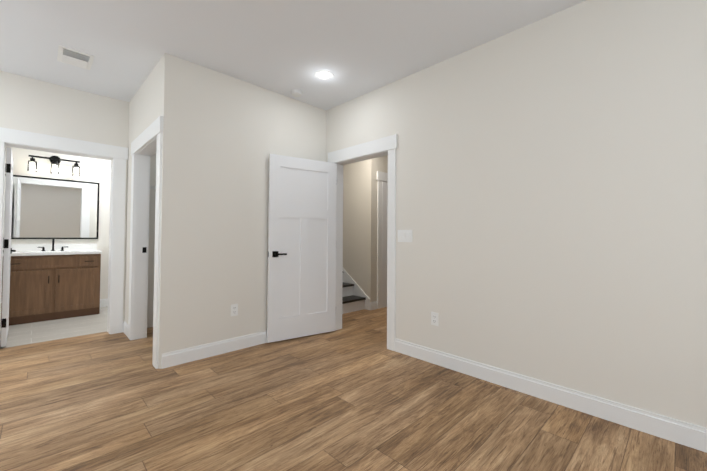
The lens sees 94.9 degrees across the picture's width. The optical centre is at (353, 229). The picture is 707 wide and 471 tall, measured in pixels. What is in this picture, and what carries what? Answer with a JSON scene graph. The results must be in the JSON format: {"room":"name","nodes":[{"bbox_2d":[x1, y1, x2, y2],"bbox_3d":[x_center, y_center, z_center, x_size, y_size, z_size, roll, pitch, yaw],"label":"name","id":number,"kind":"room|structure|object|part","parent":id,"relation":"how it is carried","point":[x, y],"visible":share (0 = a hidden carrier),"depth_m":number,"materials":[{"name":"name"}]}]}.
{"room":"empty bedroom","nodes":[
{"label":"empty bedroom","id":0,"kind":"room"},
{"bbox_2d":[0,306,107,348],"bbox_3d":[-4.008,1.268,4.570,4.486,0.100,2.542,2,-2,-44],"label":"floor","id":1,"kind":"structure","parent":0,"point":[31,333],"depth_m":3.92,"materials":[{"name":"white tile"}]},
{"bbox_2d":[1,244,101,325],"bbox_3d":[-4.202,0.713,4.538,1.011,1.007,0.605,2,-2,-44],"label":"bathroom vanity","id":2,"kind":"object","parent":1,"relation":"on","point":[47,287],"depth_m":4.37,"materials":[{"name":"brown wood"}]},
{"bbox_3d":[-4.205,0.334,4.551,1.011,0.250,0.589,2,-2,-44],"label":"bathroom vanity top","id":3,"kind":"part","parent":2,"relation":"part of","materials":[{"name":"white stone"}]},
{"bbox_2d":[37,238,67,250],"bbox_3d":[-4.311,0.217,4.657,0.324,0.186,0.131,2,-2,-44],"label":"faucet","id":4,"kind":"object","parent":2,"relation":"on","point":[53,241],"visible":1,"depth_m":4.67,"materials":[{"name":"black metal"}]},
{"bbox_2d":[5,146,110,298],"bbox_3d":[-3.771,-0.135,5.483,2.922,2.745,0.120,2,-2,-44],"label":"wall","id":5,"kind":"structure","parent":0,"point":[95,170],"depth_m":5.01,"materials":[{"name":"paint"}]},
{"bbox_2d":[3,174,99,238],"bbox_3d":[-4.400,-0.303,4.761,1.045,0.885,0.030,2,-2,-44],"label":"bathroom mirror","id":6,"kind":"object","parent":5,"relation":"attached to","point":[47,208],"visible":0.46,"depth_m":4.76,"materials":[{"name":"black metal"}]},
{"bbox_2d":[27,155,79,176],"bbox_3d":[-4.359,-0.950,4.737,0.570,0.277,0.134,2,-2,-44],"label":"sconce","id":7,"kind":"object","parent":5,"relation":"attached to","point":[55,160],"visible":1,"depth_m":4.72,"materials":[{"name":"black metal"}]},
{"bbox_2d":[100,298,107,306],"bbox_3d":[-3.370,1.184,5.763,1.907,0.125,0.015,2,-2,-44],"label":"baseboard","id":8,"kind":"structure","parent":5,"relation":"attached to","point":[103,302],"depth_m":5.15,"materials":[{"name":"white wood"}]},
{"bbox_2d":[0,71,155,327],"bbox_3d":[-3.058,-0.168,3.643,4.486,2.745,0.160,2,-2,-44],"label":"wall","id":9,"kind":"structure","parent":0,"point":[27,104],"depth_m":3.55,"materials":[{"name":"paint"}]},
{"bbox_2d":[1,147,15,346],"bbox_3d":[-3.825,0.177,3.587,0.865,2.020,0.119,-1,-2,44],"label":"bathroom door","id":10,"kind":"structure","parent":9,"relation":"in","point":[7,251],"depth_m":3.30,"materials":[{"name":"white wood"}]},
{"bbox_2d":[0,127,127,337],"bbox_3d":[-3.176,0.109,3.523,1.138,2.185,0.212,2,-2,-44],"label":"door frame","id":11,"kind":"structure","parent":9,"relation":"attached to","point":[117,156],"depth_m":3.76,"materials":[{"name":"white wood"}]},
{"bbox_2d":[125,59,160,323],"bbox_3d":[-2.183,-0.166,3.427,0.120,2.745,1.376,2,-2,-44],"label":"wall","id":12,"kind":"structure","parent":0,"point":[144,108],"depth_m":3.52,"materials":[{"name":"paint"}]},
{"bbox_2d":[123,321,127,336],"bbox_3d":[-2.613,1.148,3.733,0.016,0.125,0.309,2,-2,-44],"label":"baseboard","id":13,"kind":"structure","parent":12,"relation":"attached to","point":[125,326],"depth_m":3.74,"materials":[{"name":"white wood"}]},
{"bbox_2d":[128,116,163,368],"bbox_3d":[-2.041,0.112,3.276,0.172,2.185,1.196,2,-2,-44],"label":"door frame","id":14,"kind":"structure","parent":12,"relation":"attached to","point":[146,143],"depth_m":3.57,"materials":[{"name":"white wood"}]},
{"bbox_2d":[158,53,325,368],"bbox_3d":[-1.048,-0.157,3.493,1.830,2.745,0.120,2,-2,-44],"label":"wall","id":15,"kind":"structure","parent":0,"point":[224,136],"depth_m":3.14,"materials":[{"name":"paint"}]},
{"bbox_2d":[161,331,266,368],"bbox_3d":[-0.997,1.152,3.418,1.812,0.125,0.032,2,-2,-44],"label":"baseboard","id":16,"kind":"structure","parent":15,"relation":"attached to","point":[182,356],"depth_m":3.08,"materials":[{"name":"white wood"}]},
{"bbox_2d":[231,304,237,315],"bbox_3d":[-1.192,0.806,3.247,0.072,0.116,0.010,2,-2,-44],"label":"outlet","id":17,"kind":"object","parent":15,"relation":"attached to","point":[234,309],"visible":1,"depth_m":3.25,"materials":[{"name":"white plastic"}]},
{"bbox_2d":[0,0,585,109],"bbox_3d":[-0.692,-1.595,3.118,7.070,0.120,9.320,2,-2,-44],"label":"ceiling","id":18,"kind":"structure","parent":0,"point":[357,48],"depth_m":2.61,"materials":[{"name":"paint"}]},
{"bbox_2d":[57,45,94,69],"bbox_3d":[-2.517,-1.544,2.935,0.236,0.018,0.336,2,-2,-44],"label":"ceiling vent","id":19,"kind":"object","parent":18,"relation":"in","point":[66,55],"visible":1,"depth_m":2.91,"materials":[{"name":"white plastic"}]},
{"bbox_2d":[291,89,302,96],"bbox_3d":[-0.627,-1.504,3.589,0.132,0.043,0.132,2,-2,-44],"label":"smoke detector","id":20,"kind":"object","parent":18,"relation":"attached to","point":[296,93],"visible":1,"depth_m":3.55,"materials":[{"name":"white plastic"}]},
{"bbox_2d":[314,70,333,79],"bbox_3d":[-0.293,-1.528,3.213,0.196,0.006,0.196,2,-2,-44],"label":"recessed light","id":21,"kind":"object","parent":18,"relation":"in","point":[323,74],"visible":1,"depth_m":3.20,"materials":[{"name":"white"}]},
{"bbox_2d":[0,307,706,470],"bbox_3d":[-0.711,1.259,3.059,7.070,0.100,9.320,2,-2,-44],"label":"floor","id":22,"kind":"structure","parent":0,"point":[354,393],"depth_m":2.07,"materials":[{"name":"brown wood"}]},
{"bbox_2d":[342,282,365,313],"bbox_3d":[-0.989,0.427,5.611,0.998,1.665,2.368,2,-2,-44],"label":"stairs","id":23,"kind":"structure","parent":22,"relation":"on","point":[351,302],"depth_m":5.03,"materials":[{"name":"white wood"}]},
{"bbox_2d":[343,157,378,309],"bbox_3d":[-1.058,-0.095,6.521,0.120,2.745,3.923,2,-2,-44],"label":"wall","id":24,"kind":"structure","parent":0,"point":[360,182],"depth_m":5.22,"materials":[{"name":"paint"}]},
{"bbox_2d":[343,268,369,309],"bbox_3d":[-0.599,0.315,5.945,0.015,1.906,2.440,2,-2,-44],"label":"trim","id":25,"kind":"structure","parent":24,"relation":"attached to","point":[357,289],"depth_m":5.25,"materials":[{"name":"white wood"}]},
{"bbox_2d":[369,301,376,309],"bbox_3d":[1.797,1.159,2.867,1.161,0.125,5.289,2,-2,-44],"label":"baseboard","id":26,"kind":"structure","parent":24,"relation":"attached to","point":[373,305],"depth_m":5.08,"materials":[{"name":"white wood"}]},
{"bbox_2d":[379,155,387,181],"bbox_3d":[0.799,-0.100,5.681,1.293,2.745,0.120,2,-2,-44],"label":"wall","id":27,"kind":"structure","parent":0,"point":[383,161],"depth_m":5.31,"materials":[{"name":"paint"}]},
{"bbox_2d":[377,171,387,308],"bbox_3d":[0.759,0.174,5.535,1.080,2.190,0.026,2,-2,-44],"label":"door frame","id":28,"kind":"structure","parent":27,"relation":"attached to","point":[382,191],"depth_m":5.23,"materials":[{"name":"white wood"}]},
{"bbox_2d":[326,0,706,427],"bbox_3d":[0.020,-0.144,3.797,0.120,2.745,9.320,2,-2,-44],"label":"wall","id":29,"kind":"structure","parent":0,"point":[551,192],"depth_m":2.24,"materials":[{"name":"paint"}]},
{"bbox_2d":[328,134,397,350],"bbox_3d":[0.108,0.135,3.700,0.172,2.185,1.072,2,-2,-44],"label":"door frame","id":30,"kind":"structure","parent":29,"relation":"attached to","point":[384,146],"depth_m":3.41,"materials":[{"name":"white wood"}]},
{"bbox_2d":[267,154,336,342],"bbox_3d":[-0.558,0.201,3.703,0.841,2.020,0.109,1,-1,-34],"label":"door","id":31,"kind":"structure","parent":30,"relation":"attached to","point":[301,289],"depth_m":3.67,"materials":[{"name":"white wood"}]},
{"bbox_2d":[398,230,411,241],"bbox_3d":[0.506,0.064,3.203,0.012,0.122,0.176,2,-2,-44],"label":"switch plate","id":32,"kind":"object","parent":29,"relation":"attached to","point":[404,235],"visible":1,"depth_m":3.20,"materials":[{"name":"white plastic"}]},
{"bbox_2d":[431,312,437,325],"bbox_3d":[0.738,0.813,2.948,0.010,0.116,0.072,2,-2,-44],"label":"outlet","id":33,"kind":"object","parent":29,"relation":"attached to","point":[434,318],"visible":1,"depth_m":2.95,"materials":[{"name":"white plastic"}]},
{"bbox_2d":[395,338,706,452],"bbox_3d":[1.772,1.139,1.883,0.015,0.125,3.861,2,-2,-44],"label":"baseboard","id":34,"kind":"structure","parent":29,"relation":"attached to","point":[676,431],"depth_m":2.17,"materials":[{"name":"white wood"}]}
]}

